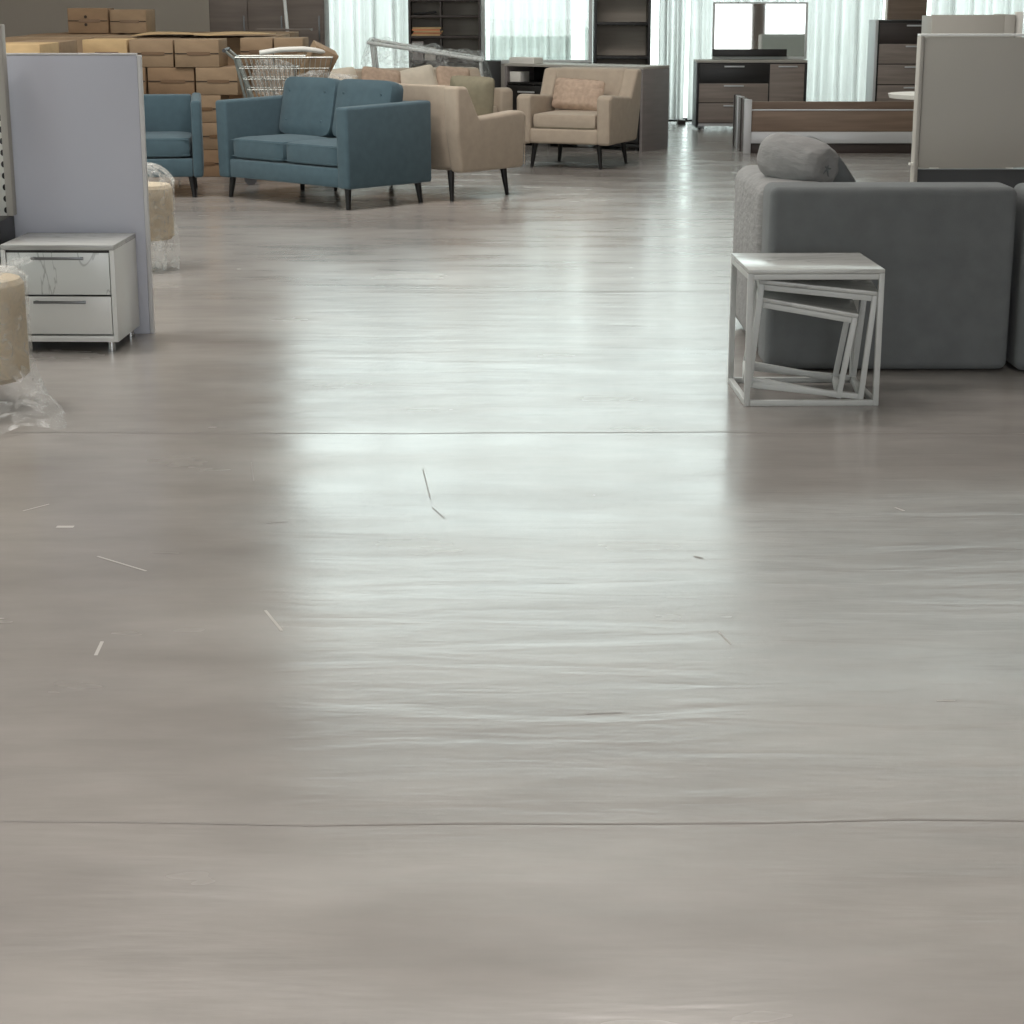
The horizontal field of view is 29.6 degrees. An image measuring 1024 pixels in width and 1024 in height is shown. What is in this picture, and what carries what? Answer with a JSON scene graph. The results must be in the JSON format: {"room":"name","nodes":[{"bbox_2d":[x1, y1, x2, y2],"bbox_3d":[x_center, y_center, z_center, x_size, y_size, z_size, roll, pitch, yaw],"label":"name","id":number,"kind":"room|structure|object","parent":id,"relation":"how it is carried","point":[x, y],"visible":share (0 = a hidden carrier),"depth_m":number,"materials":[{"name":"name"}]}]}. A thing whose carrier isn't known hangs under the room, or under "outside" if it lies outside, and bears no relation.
{"room":"store","nodes":[
{"label":"store","id":0,"kind":"room"},
{"bbox_2d":[0,0,209,36],"bbox_3d":[1.200,-8.673,22.209,16.800,8.200,0.200,0,15,0],"label":"wall","id":1,"kind":"structure","parent":0,"point":[19,17],"depth_m":22.85,"materials":[{"name":"beige paint"}]},
{"bbox_2d":[0,121,1023,1023],"bbox_3d":[1.200,-0.223,6.982,16.800,0.201,33.600,0,15,0],"label":"floor","id":2,"kind":"structure","parent":0,"point":[424,620],"depth_m":4.59,"materials":[{"name":"concrete"}]},
{"bbox_2d":[0,216,14,271],"bbox_3d":[-2.550,-1.011,8.484,0.680,0.540,0.370,0,15,0],"label":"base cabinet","id":3,"kind":"object","parent":2,"relation":"on","point":[7,225],"visible":0.32,"depth_m":8.47,"materials":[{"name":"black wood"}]},
{"bbox_2d":[0,24,16,215],"bbox_3d":[-2.531,-1.710,8.466,0.662,0.820,0.062,0,15,0],"label":"rack","id":4,"kind":"object","parent":3,"relation":"on","point":[7,180],"visible":1,"depth_m":8.47,"materials":[{"name":"white metal"}]},
{"bbox_2d":[0,272,29,384],"bbox_3d":[-1.980,-0.634,7.027,0.630,0.563,0.874,-5,16,-18],"label":"ottoman","id":5,"kind":"object","parent":2,"relation":"on","point":[14,350],"visible":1,"depth_m":7.11,"materials":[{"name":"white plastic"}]},
{"bbox_2d":[5,35,106,52],"bbox_3d":[-4.050,-3.710,17.412,0.754,1.109,0.779,0,15,0],"label":"carton","id":6,"kind":"object","parent":2,"relation":"on","point":[79,38],"visible":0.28,"depth_m":16.91,"materials":[{"name":"cardboard"}]},
{"bbox_2d":[0,233,139,351],"bbox_3d":[-1.925,-0.963,8.460,0.485,0.460,0.452,0,15,1],"label":"nightstand","id":7,"kind":"object","parent":2,"relation":"on","point":[80,287],"visible":0.85,"depth_m":8.27,"materials":[{"name":"wood"}]},
{"bbox_2d":[31,33,125,34],"bbox_3d":[-4.050,-3.920,18.184,0.754,1.113,0.779,0,15,0],"label":"carton","id":8,"kind":"object","parent":2,"relation":"on","point":[42,33],"visible":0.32,"depth_m":18.11,"materials":[{"name":"cardboard"}]},
{"bbox_2d":[67,8,113,32],"bbox_3d":[-3.950,-4.615,18.172,0.369,0.226,0.399,-1,15,-2],"label":"carton","id":9,"kind":"object","parent":8,"relation":"on","point":[80,20],"visible":0.94,"depth_m":17.98,"materials":[{"name":"cardboard"}]},
{"bbox_2d":[6,53,154,333],"bbox_3d":[-1.930,-1.407,8.615,0.620,1.238,0.024,0,15,0],"label":"board","id":10,"kind":"object","parent":2,"relation":"on","point":[78,119],"visible":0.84,"depth_m":8.55,"materials":[{"name":"grey"}]},
{"bbox_2d":[94,35,194,38],"bbox_3d":[-3.270,-3.712,17.411,0.754,1.113,0.779,0,15,0],"label":"carton","id":11,"kind":"object","parent":2,"relation":"on","point":[107,36],"visible":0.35,"depth_m":17.00,"materials":[{"name":"cardboard"}]},
{"bbox_2d":[148,182,173,241],"bbox_3d":[-2.032,-1.638,10.715,0.419,0.583,0.398,10,18,33],"label":"pouf","id":12,"kind":"object","parent":2,"relation":"on","point":[160,193],"visible":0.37,"depth_m":10.62,"materials":[{"name":"beige fabric"}]},
{"bbox_2d":[124,34,197,35],"bbox_3d":[-3.270,-3.916,18.185,0.754,1.105,0.779,0,15,0],"label":"carton","id":13,"kind":"object","parent":2,"relation":"on","point":[124,34],"visible":0.14,"depth_m":18.14,"materials":[{"name":"cardboard"}]},
{"bbox_2d":[109,9,155,32],"bbox_3d":[-3.572,-4.622,18.222,0.344,0.213,0.379,1,15,3],"label":"carton","id":14,"kind":"object","parent":13,"relation":"on","point":[121,20],"visible":0.88,"depth_m":18.05,"materials":[{"name":"cardboard"}]},
{"bbox_2d":[144,93,203,196],"bbox_3d":[-2.784,-2.801,14.764,0.840,0.737,0.832,-2,15,-8],"label":"armchair","id":15,"kind":"object","parent":2,"relation":"on","point":[173,122],"visible":0.51,"depth_m":14.48,"materials":[{"name":"fabric"}]},
{"bbox_2d":[145,131,191,157],"bbox_3d":[-2.777,-2.794,14.715,0.682,0.170,0.670,-2,15,-8],"label":"seat cushion","id":16,"kind":"object","parent":15,"relation":"on","point":[159,144],"depth_m":14.43,"materials":[{"name":"teal fabric"}]},
{"bbox_2d":[203,150,221,176],"bbox_3d":[-2.590,-2.969,16.368,0.364,0.221,0.499,0,15,0],"label":"carton","id":17,"kind":"object","parent":2,"relation":"on","point":[211,160],"visible":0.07,"depth_m":16.13,"materials":[{"name":"brown cardboard"}]},
{"bbox_2d":[202,122,217,149],"bbox_3d":[-2.435,-3.185,16.310,0.344,0.221,0.499,0,15,0],"label":"carton","id":18,"kind":"object","parent":17,"relation":"on","point":[210,142],"visible":0.14,"depth_m":16.07,"materials":[{"name":"brown cardboard"}]},
{"bbox_2d":[186,36,279,98],"bbox_3d":[-2.490,-3.708,17.412,0.754,1.105,0.779,0,15,0],"label":"carton","id":19,"kind":"object","parent":2,"relation":"on","point":[233,42],"visible":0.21,"depth_m":16.97,"materials":[{"name":"cardboard"}]},
{"bbox_2d":[131,31,275,35],"bbox_3d":[-2.725,-4.248,17.187,1.151,0.021,0.900,0,15,0],"label":"cardboard sheet","id":20,"kind":"object","parent":19,"relation":"on","point":[161,32],"visible":1,"depth_m":17.02,"materials":[{"name":"brown cardboard"}]},
{"bbox_2d":[198,33,289,36],"bbox_3d":[-2.490,-3.918,18.184,0.754,1.109,0.779,0,15,0],"label":"carton","id":21,"kind":"object","parent":2,"relation":"on","point":[276,34],"visible":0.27,"depth_m":17.96,"materials":[{"name":"cardboard"}]},
{"bbox_2d":[222,31,298,36],"bbox_3d":[-2.490,-4.128,18.956,0.754,1.113,0.779,0,15,0],"label":"carton","id":22,"kind":"object","parent":2,"relation":"on","point":[292,33],"visible":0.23,"depth_m":19.09,"materials":[{"name":"cardboard"}]},
{"bbox_2d":[209,0,329,65],"bbox_3d":[-2.560,-5.077,20.489,1.200,2.150,0.592,0,15,0],"label":"wardrobe","id":23,"kind":"object","parent":2,"relation":"on","point":[224,15],"visible":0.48,"depth_m":20.18,"materials":[{"name":"beige wood"}]},
{"bbox_2d":[222,47,332,184],"bbox_3d":[-1.852,-3.179,15.526,0.865,1.065,0.500,-1,15,-4],"label":"shopping trolley","id":24,"kind":"object","parent":2,"relation":"on","point":[240,69],"visible":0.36,"depth_m":15.29,"materials":[{"name":"silver metal"}]},
{"bbox_2d":[234,55,332,97],"bbox_3d":[-1.810,-3.426,15.463,0.772,0.429,0.454,-1,15,-4],"label":"basket","id":25,"kind":"object","parent":24,"relation":"on","point":[240,69],"depth_m":15.28,"materials":[{"name":"silver metal"}]},
{"bbox_2d":[259,46,324,55],"bbox_3d":[-1.692,-3.619,15.246,0.594,0.098,0.116,-4,16,-16],"label":"tube","id":26,"kind":"object","parent":24,"relation":"on","point":[298,48],"visible":0.99,"depth_m":15.19,"materials":[{"name":"white plastic"}]},
{"bbox_2d":[297,40,338,77],"bbox_3d":[-1.548,-3.560,15.412,0.310,0.384,0.251,-4,15,-13],"label":"carton","id":27,"kind":"object","parent":24,"relation":"in","point":[329,52],"visible":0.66,"depth_m":15.33,"materials":[{"name":"cardboard"}]},
{"bbox_2d":[283,0,288,28],"bbox_3d":[-2.288,-4.858,19.776,0.043,2.112,0.790,-4,16,-16],"label":"leaning pole","id":28,"kind":"object","parent":2,"relation":"on","point":[284,1],"visible":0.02,"depth_m":19.78,"materials":[{"name":"white metal"}]},
{"bbox_2d":[215,76,430,209],"bbox_3d":[-1.399,-2.745,14.283,1.470,0.880,0.832,14,20,42],"label":"sofa","id":29,"kind":"object","parent":2,"relation":"on","point":[346,134],"visible":1,"depth_m":14.04,"materials":[{"name":"fabric"}]},
{"bbox_2d":[233,134,336,161],"bbox_3d":[-1.654,-2.728,14.469,0.602,0.170,0.670,14,20,42],"label":"seat cushion","id":30,"kind":"object","parent":29,"relation":"on","point":[246,147],"depth_m":14.27,"materials":[{"name":"teal fabric"}]},
{"bbox_2d":[279,76,340,136],"bbox_3d":[-1.499,-3.043,14.553,0.600,0.444,0.221,14,20,42],"label":"cushion","id":31,"kind":"object","parent":29,"relation":"on","point":[307,105],"depth_m":14.46,"materials":[{"name":"teal fabric"}]},
{"bbox_2d":[286,138,337,166],"bbox_3d":[-1.212,-2.618,14.063,0.602,0.170,0.670,14,20,42],"label":"seat cushion","id":32,"kind":"object","parent":29,"relation":"on","point":[322,152],"depth_m":13.85,"materials":[{"name":"teal fabric"}]},
{"bbox_2d":[332,79,402,136],"bbox_3d":[-1.057,-2.934,14.147,0.600,0.444,0.221,14,20,42],"label":"cushion","id":33,"kind":"object","parent":29,"relation":"on","point":[345,92],"depth_m":14.08,"materials":[{"name":"teal fabric"}]},
{"bbox_2d":[329,0,408,68],"bbox_3d":[-1.780,-5.947,22.529,1.142,2.710,0.100,0,15,0],"label":"sheer curtain","id":34,"kind":"object","parent":2,"relation":"on","point":[352,23],"visible":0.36,"depth_m":22.61,"materials":[{"name":"white fabric"}]},
{"bbox_2d":[366,38,483,76],"bbox_3d":[-0.860,-4.300,19.710,1.320,1.058,0.660,0,15,0],"label":"metal frame","id":35,"kind":"object","parent":2,"relation":"on","point":[389,44],"visible":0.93,"depth_m":19.39,"materials":[{"name":"white metal"}]},
{"bbox_2d":[334,83,525,200],"bbox_3d":[-0.697,-2.864,14.793,1.462,0.842,0.802,12,19,38],"label":"armchair","id":36,"kind":"object","parent":2,"relation":"on","point":[462,141],"visible":0.5,"depth_m":14.22,"materials":[{"name":"fabric"}]},
{"bbox_2d":[450,75,494,115],"bbox_3d":[-0.310,-3.144,14.791,0.375,0.374,0.141,6,16,22],"label":"cushion","id":37,"kind":"object","parent":36,"relation":"on","point":[480,89],"visible":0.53,"depth_m":14.71,"materials":[{"name":"fabric"}]},
{"bbox_2d":[355,67,512,112],"bbox_3d":[-1.011,-3.695,17.960,1.899,0.802,0.837,-8,17,-27],"label":"sofa","id":38,"kind":"object","parent":2,"relation":"on","point":[503,96],"visible":0.07,"depth_m":17.99,"materials":[{"name":"fabric"}]},
{"bbox_2d":[329,67,357,79],"bbox_3d":[-1.590,-3.884,17.713,0.448,0.363,0.171,-9,18,-31],"label":"sofa cushion","id":39,"kind":"object","parent":38,"relation":"on","point":[347,72],"visible":0.23,"depth_m":17.70,"materials":[{"name":"beige fabric"}]},
{"bbox_2d":[361,66,400,82],"bbox_3d":[-1.210,-3.936,17.908,0.415,0.369,0.172,-6,16,-20],"label":"sofa cushion","id":40,"kind":"object","parent":38,"relation":"on","point":[368,73],"visible":0.37,"depth_m":17.86,"materials":[{"name":"fabric"}]},
{"bbox_2d":[400,65,437,84],"bbox_3d":[-0.866,-3.984,18.084,0.422,0.379,0.171,-9,17,-30],"label":"sofa cushion","id":41,"kind":"object","parent":38,"relation":"on","point":[425,74],"visible":0.47,"depth_m":18.04,"materials":[{"name":"beige fabric"}]},
{"bbox_2d":[436,66,469,85],"bbox_3d":[-0.548,-4.028,18.248,0.367,0.351,0.171,-7,17,-25],"label":"sofa cushion","id":42,"kind":"object","parent":38,"relation":"on","point":[444,74],"visible":0.41,"depth_m":18.18,"materials":[{"name":"fabric"}]},
{"bbox_2d":[408,0,481,68],"bbox_3d":[-0.705,-4.710,20.532,0.760,1.420,0.360,0,15,0],"label":"shelf unit","id":43,"kind":"object","parent":2,"relation":"on","point":[460,20],"visible":0.46,"depth_m":20.55,"materials":[{"name":"brown wood"}]},
{"bbox_2d":[412,41,424,59],"bbox_3d":[-0.988,-4.869,20.421,0.121,0.193,0.256,0,15,0],"label":"storage box","id":44,"kind":"object","parent":43,"relation":"on","point":[415,55],"visible":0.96,"depth_m":20.31,"materials":[{"name":"grey plastic"}]},
{"bbox_2d":[414,11,436,14],"bbox_3d":[-0.910,-5.228,20.268,0.243,0.046,0.028,0,15,0],"label":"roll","id":45,"kind":"object","parent":43,"relation":"on","point":[429,12],"visible":1,"depth_m":20.26,"materials":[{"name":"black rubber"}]},
{"bbox_2d":[425,47,436,59],"bbox_3d":[-0.858,-4.840,20.429,0.121,0.133,0.256,0,15,0],"label":"storage box","id":46,"kind":"object","parent":43,"relation":"on","point":[427,56],"visible":0.5,"depth_m":20.32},
{"bbox_2d":[485,0,485,59],"bbox_3d":[-0.751,-5.947,22.529,0.923,2.710,0.100,0,15,0],"label":"sheer curtain","id":47,"kind":"object","parent":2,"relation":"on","point":[485,0],"visible":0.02,"depth_m":22.59,"materials":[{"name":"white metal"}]},
{"bbox_2d":[483,60,500,87],"bbox_3d":[-0.210,-4.331,20.315,0.190,0.800,0.356,0,15,0],"label":"base cabinet","id":48,"kind":"object","parent":2,"relation":"on","point":[491,68],"visible":0.12,"depth_m":20.08,"materials":[{"name":"grey laminate"}]},
{"bbox_2d":[489,0,570,59],"bbox_3d":[0.208,-5.947,22.531,0.983,2.710,0.105,0,15,0],"label":"sheer curtain","id":49,"kind":"object","parent":2,"relation":"on","point":[517,28],"visible":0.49,"depth_m":22.61,"materials":[{"name":"white fabric"}]},
{"bbox_2d":[481,0,592,86],"bbox_3d":[0.265,-4.947,20.778,1.190,1.750,0.320,0,15,0],"label":"glass screen","id":50,"kind":"object","parent":2,"relation":"on","point":[589,60],"visible":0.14,"depth_m":20.75,"materials":[{"name":"glass"}]},
{"bbox_2d":[517,67,640,169],"bbox_3d":[0.593,-3.488,17.114,0.892,0.842,0.837,6,16,21],"label":"armchair","id":51,"kind":"object","parent":2,"relation":"on","point":[615,120],"visible":0.96,"depth_m":16.88,"materials":[{"name":"fabric"}]},
{"bbox_2d":[533,110,596,129],"bbox_3d":[0.553,-3.450,17.023,0.604,0.150,0.580,6,16,21],"label":"seat cushion","id":52,"kind":"object","parent":51,"relation":"on","point":[542,119],"depth_m":16.78,"materials":[{"name":"beige fabric"}]},
{"bbox_2d":[552,78,604,110],"bbox_3d":[0.587,-3.702,17.153,0.474,0.282,0.162,6,16,22],"label":"tufted cushion","id":53,"kind":"object","parent":51,"relation":"on","point":[569,93],"visible":0.91,"depth_m":17.10,"materials":[{"name":"fabric"}]},
{"bbox_2d":[504,62,668,151],"bbox_3d":[0.721,-4.036,19.219,1.620,0.800,0.530,10,18,34],"label":"sideboard","id":54,"kind":"object","parent":2,"relation":"on","point":[652,132],"visible":0.29,"depth_m":18.85,"materials":[{"name":"grey laminate"}]},
{"bbox_2d":[510,71,528,81],"bbox_3d":[0.076,-4.375,19.438,0.130,0.100,0.160,10,18,34],"label":"carton","id":55,"kind":"object","parent":54,"relation":"on","point":[515,76],"visible":1,"depth_m":19.39,"materials":[{"name":"white cardboard"}]},
{"bbox_2d":[507,80,542,84],"bbox_3d":[0.294,-4.321,19.470,0.498,0.020,0.477,10,18,34],"label":"shelf","id":56,"kind":"object","parent":54,"relation":"attached to","point":[531,82],"depth_m":19.37,"materials":[{"name":"black wood"}]},
{"bbox_2d":[509,57,542,63],"bbox_3d":[0.142,-4.518,19.352,0.300,0.060,0.160,10,18,34],"label":"carton","id":57,"kind":"object","parent":54,"relation":"on","point":[521,60],"visible":1,"depth_m":19.28,"materials":[{"name":"white cardboard"}]},
{"bbox_2d":[504,62,668,69],"bbox_3d":[0.730,-4.413,19.131,1.620,0.025,0.500,10,18,34],"label":"countertop","id":58,"kind":"structure","parent":54,"relation":"on","point":[545,64],"depth_m":19.01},
{"bbox_2d":[585,0,592,62],"bbox_3d":[1.228,-5.947,22.529,0.783,2.710,0.102,0,15,0],"label":"sheer curtain","id":59,"kind":"object","parent":2,"relation":"on","point":[586,1],"visible":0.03,"depth_m":22.62,"materials":[{"name":"white fabric"}]},
{"bbox_2d":[593,0,650,64],"bbox_3d":[1.172,-5.031,20.704,0.600,1.950,0.340,0,15,0],"label":"bookcase","id":60,"kind":"object","parent":2,"relation":"on","point":[621,28],"visible":0.43,"depth_m":20.80,"materials":[{"name":"black wood"}]},
{"bbox_2d":[658,0,685,119],"bbox_3d":[1.871,-5.947,22.529,0.319,2.710,0.103,0,15,0],"label":"sheer curtain","id":61,"kind":"object","parent":2,"relation":"on","point":[672,13],"visible":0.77,"depth_m":22.66,"materials":[{"name":"white fabric"}]},
{"bbox_2d":[687,0,796,119],"bbox_3d":[2.693,-5.947,22.529,1.248,2.710,0.100,0,15,0],"label":"sheer curtain","id":62,"kind":"object","parent":2,"relation":"on","point":[701,11],"visible":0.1,"depth_m":22.62,"materials":[{"name":"white fabric"}]},
{"bbox_2d":[692,59,807,129],"bbox_3d":[2.655,-4.676,21.672,1.220,0.760,0.455,0,15,0],"label":"dresser","id":63,"kind":"object","parent":2,"relation":"on","point":[716,82],"visible":0.72,"depth_m":21.44,"materials":[{"name":"brown wood"}]},
{"bbox_2d":[712,2,807,58],"bbox_3d":[2.770,-5.378,21.631,1.060,0.624,0.170,0,15,0],"label":"dresser mirror","id":64,"kind":"object","parent":63,"relation":"on","point":[740,30],"visible":1,"depth_m":21.62,"materials":[{"name":"white mirror"}]},
{"bbox_2d":[742,286,858,398],"bbox_3d":[1.097,-0.657,7.399,0.421,0.379,0.340,2,15,6],"label":"table","id":65,"kind":"object","parent":2,"relation":"on","point":[838,309],"visible":0.8,"depth_m":7.28,"materials":[{"name":"wood"}]},
{"bbox_2d":[728,253,884,405],"bbox_3d":[1.114,-0.704,7.400,0.505,0.512,0.465,0,15,-1],"label":"table","id":66,"kind":"object","parent":2,"relation":"on","point":[754,266],"visible":0.93,"depth_m":7.24,"materials":[{"name":"wood"}]},
{"bbox_2d":[750,279,877,398],"bbox_3d":[1.135,-0.690,7.399,0.475,0.448,0.370,1,15,5],"label":"table","id":67,"kind":"object","parent":2,"relation":"on","point":[863,290],"visible":0.73,"depth_m":7.23,"materials":[{"name":"wood"}]},
{"bbox_2d":[732,94,913,153],"bbox_3d":[3.289,-3.933,18.837,2.162,0.800,0.947,0,15,0],"label":"frame","id":68,"kind":"object","parent":2,"relation":"on","point":[845,126],"visible":0.68,"depth_m":18.45,"materials":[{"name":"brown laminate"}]},
{"bbox_2d":[733,165,1016,368],"bbox_3d":[1.519,-1.090,8.385,1.002,0.745,1.220,0,15,0],"label":"sofa","id":69,"kind":"object","parent":2,"relation":"on","point":[944,250],"visible":0.78,"depth_m":7.79,"materials":[{"name":"fabric"}]},
{"bbox_2d":[757,133,855,181],"bbox_3d":[1.259,-1.485,8.192,0.431,0.231,0.347,0,15,0],"label":"bolster cushion","id":70,"kind":"object","parent":69,"relation":"on","point":[780,155],"visible":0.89,"depth_m":8.10,"materials":[{"name":"grey fabric"}]},
{"bbox_2d":[865,20,921,100],"bbox_3d":[4.315,-4.870,21.568,0.650,1.190,0.455,0,15,0],"label":"dresser","id":71,"kind":"object","parent":2,"relation":"on","point":[892,44],"visible":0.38,"depth_m":21.33,"materials":[{"name":"brown wood"}]},
{"bbox_2d":[888,91,914,99],"bbox_3d":[3.200,-2.777,14.631,0.740,0.755,0.740,0,15,0],"label":"round table","id":72,"kind":"object","parent":2,"relation":"on","point":[909,95],"visible":0.2,"depth_m":14.42,"materials":[{"name":"white"}]},
{"bbox_2d":[908,34,1023,187],"bbox_3d":[2.746,-1.899,10.355,1.242,1.282,0.094,0,15,0],"label":"partition panel","id":73,"kind":"object","parent":2,"relation":"on","point":[968,114],"visible":0.73,"depth_m":10.25,"materials":[{"name":"paint"}]},
{"bbox_2d":[921,14,1015,36],"bbox_3d":[3.815,-3.526,16.343,0.690,1.312,0.404,0,15,0],"label":"partition panel","id":74,"kind":"object","parent":2,"relation":"on","point":[995,23],"visible":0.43,"depth_m":16.00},
{"bbox_2d":[931,0,1023,36],"bbox_3d":[5.743,-5.947,22.530,1.731,2.710,0.104,0,15,0],"label":"sheer curtain","id":75,"kind":"object","parent":2,"relation":"on","point":[938,7],"visible":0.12,"depth_m":22.55,"materials":[{"name":"white fabric"}]},
{"bbox_2d":[1006,183,1023,369],"bbox_3d":[2.520,-1.080,8.346,0.950,0.745,1.200,0,15,0],"label":"sofa","id":76,"kind":"object","parent":2,"relation":"on","point":[1014,355],"visible":0.22,"depth_m":7.84,"materials":[{"name":"fabric"}]},
{"bbox_2d":[1014,12,1023,36],"bbox_3d":[4.200,-3.499,16.197,0.180,1.335,0.180,0,15,0],"label":"post","id":77,"kind":"object","parent":2,"relation":"on","point":[1019,15],"visible":0.23,"depth_m":16.02,"materials":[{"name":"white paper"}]},
{"bbox_3d":[-3.345,-2.969,16.368,0.364,0.221,0.499,0,15,0],"label":"carton","id":78,"kind":"object","parent":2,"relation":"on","visible":0},
{"bbox_3d":[-3.210,-3.185,16.310,0.374,0.221,0.499,0,15,0],"label":"carton","id":79,"kind":"object","parent":78,"relation":"on","visible":0},
{"bbox_3d":[-3.345,-3.400,16.252,0.364,0.221,0.499,0,15,0],"label":"carton","id":80,"kind":"object","parent":79,"relation":"on","visible":0},
{"bbox_2d":[142,67,148,93],"bbox_3d":[-3.210,-3.615,16.194,0.374,0.221,0.499,0,15,0],"label":"carton","id":81,"kind":"object","parent":80,"relation":"on","point":[144,69],"visible":0.12,"depth_m":15.97,"materials":[{"name":"brown cardboard"}]},
{"bbox_2d":[82,38,136,52],"bbox_3d":[-3.345,-3.831,16.136,0.364,0.221,0.499,0,15,0],"label":"carton","id":82,"kind":"object","parent":81,"relation":"on","point":[95,45],"visible":0.4,"depth_m":15.89,"materials":[{"name":"brown cardboard"}]},
{"bbox_2d":[129,38,181,66],"bbox_3d":[-2.967,-3.836,16.156,0.359,0.221,0.499,0,15,0],"label":"carton","id":83,"kind":"object","parent":81,"relation":"on","point":[155,52],"visible":0.67,"depth_m":15.92,"materials":[{"name":"brown cardboard"}]},
{"bbox_3d":[-2.967,-3.405,16.272,0.359,0.221,0.499,0,15,0],"label":"carton","id":84,"kind":"object","parent":79,"relation":"on","visible":0},
{"bbox_2d":[147,67,195,94],"bbox_3d":[-2.815,-3.621,16.214,0.384,0.221,0.499,0,15,0],"label":"carton","id":85,"kind":"object","parent":84,"relation":"on","point":[161,80],"visible":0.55,"depth_m":15.97,"materials":[{"name":"brown cardboard"}]},
{"bbox_2d":[174,38,227,66],"bbox_3d":[-2.590,-3.831,16.136,0.364,0.221,0.499,0,15,0],"label":"carton","id":86,"kind":"object","parent":85,"relation":"on","point":[189,52],"visible":0.98,"depth_m":15.91,"materials":[{"name":"brown cardboard"}]},
{"bbox_3d":[-2.967,-2.975,16.388,0.359,0.221,0.499,0,15,0],"label":"carton","id":87,"kind":"object","parent":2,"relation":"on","visible":0},
{"bbox_3d":[-2.815,-3.190,16.330,0.384,0.221,0.499,0,15,0],"label":"carton","id":88,"kind":"object","parent":87,"relation":"on","visible":0},
{"bbox_2d":[201,95,228,121],"bbox_3d":[-2.590,-3.400,16.252,0.364,0.221,0.499,0,15,0],"label":"carton","id":89,"kind":"object","parent":88,"relation":"on","point":[208,102],"visible":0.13,"depth_m":16.01,"materials":[{"name":"brown cardboard"}]},
{"bbox_2d":[195,65,245,94],"bbox_3d":[-2.435,-3.615,16.194,0.344,0.221,0.499,0,15,0],"label":"carton","id":90,"kind":"object","parent":89,"relation":"on","point":[224,80],"visible":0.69,"depth_m":15.96,"materials":[{"name":"brown cardboard"}]},
{"bbox_3d":[-2.170,-3.112,16.899,0.274,0.221,0.499,0,15,0],"label":"carton","id":91,"kind":"object","parent":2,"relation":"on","visible":0},
{"bbox_3d":[-2.040,-3.328,16.841,0.354,0.221,0.499,0,15,0],"label":"carton","id":92,"kind":"object","parent":91,"relation":"on","visible":0},
{"bbox_2d":[242,91,275,97],"bbox_3d":[-2.170,-3.543,16.783,0.274,0.221,0.499,0,15,0],"label":"carton","id":93,"kind":"object","parent":92,"relation":"on","point":[254,93],"visible":0.02,"depth_m":16.52,"materials":[{"name":"brown cardboard"}]},
{"bbox_2d":[252,64,298,91],"bbox_3d":[-2.040,-3.758,16.725,0.354,0.221,0.499,0,15,0],"label":"carton","id":94,"kind":"object","parent":93,"relation":"on","point":[256,70],"visible":0.37,"depth_m":16.48,"materials":[{"name":"brown cardboard"}]},
{"bbox_2d":[240,37,277,64],"bbox_3d":[-2.170,-3.974,16.668,0.274,0.221,0.499,0,15,0],"label":"carton","id":95,"kind":"object","parent":94,"relation":"on","point":[248,45],"visible":0.64,"depth_m":16.43,"materials":[{"name":"brown cardboard"}]},
{"bbox_2d":[274,37,308,64],"bbox_3d":[-1.895,-3.969,16.648,0.244,0.221,0.499,0,15,0],"label":"carton","id":96,"kind":"object","parent":94,"relation":"on","point":[280,41],"visible":0.52,"depth_m":16.42,"materials":[{"name":"brown cardboard"}]},
{"bbox_3d":[-3.735,-2.616,15.055,0.394,0.221,0.639,0,15,0],"label":"carton","id":97,"kind":"object","parent":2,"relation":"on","visible":0},
{"bbox_3d":[-3.735,-2.831,14.997,0.394,0.221,0.639,0,15,0],"label":"carton","id":98,"kind":"object","parent":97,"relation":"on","visible":0},
{"bbox_3d":[-3.735,-3.046,14.939,0.394,0.221,0.639,0,15,0],"label":"carton","id":99,"kind":"object","parent":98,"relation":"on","visible":0},
{"bbox_3d":[-3.735,-3.262,14.881,0.394,0.221,0.639,0,15,0],"label":"carton","id":100,"kind":"object","parent":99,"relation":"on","visible":0},
{"bbox_2d":[6,42,58,52],"bbox_3d":[-3.735,-3.477,14.823,0.394,0.221,0.639,0,15,0],"label":"carton","id":101,"kind":"object","parent":100,"relation":"on","point":[11,47],"visible":0.35,"depth_m":14.51,"materials":[{"name":"brown cardboard"}]},
{"bbox_3d":[-3.735,-2.787,15.692,0.394,0.221,0.639,0,15,0],"label":"carton","id":102,"kind":"object","parent":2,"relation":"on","visible":0},
{"bbox_3d":[-3.735,-3.003,15.634,0.394,0.221,0.639,0,15,0],"label":"carton","id":103,"kind":"object","parent":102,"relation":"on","visible":0},
{"bbox_3d":[-3.735,-3.218,15.576,0.394,0.221,0.639,0,15,0],"label":"carton","id":104,"kind":"object","parent":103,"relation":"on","visible":0},
{"bbox_3d":[-3.735,-3.433,15.518,0.394,0.221,0.639,0,15,0],"label":"carton","id":105,"kind":"object","parent":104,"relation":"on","visible":0},
{"bbox_2d":[16,40,77,52],"bbox_3d":[-3.735,-3.649,15.460,0.394,0.221,0.639,0,15,0],"label":"carton","id":106,"kind":"object","parent":105,"relation":"on","point":[65,46],"visible":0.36,"depth_m":15.44,"materials":[{"name":"brown cardboard"}]},
{"bbox_2d":[799,0,883,100],"bbox_3d":[3.838,-5.947,22.529,1.014,2.710,0.100,0,15,0],"label":"sheer curtain","id":107,"kind":"object","parent":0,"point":[837,31],"visible":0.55,"depth_m":22.66,"materials":[{"name":"white fabric"}]},
{"bbox_2d":[884,0,926,19],"bbox_3d":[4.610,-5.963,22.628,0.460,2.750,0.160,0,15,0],"label":"dresser mirror","id":108,"kind":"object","parent":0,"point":[894,9],"depth_m":22.58,"materials":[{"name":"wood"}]},
{"label":"outside","id":109,"kind":"structure","parent":0,"visible":0},
{"bbox_2d":[486,29,689,116],"bbox_3d":[0.000,-12.375,52.306,80.000,0.200,59.750,0,15,0],"label":"ground","id":110,"kind":"structure","parent":109,"point":[577,35],"depth_m":53.08,"materials":[{"name":"white"}]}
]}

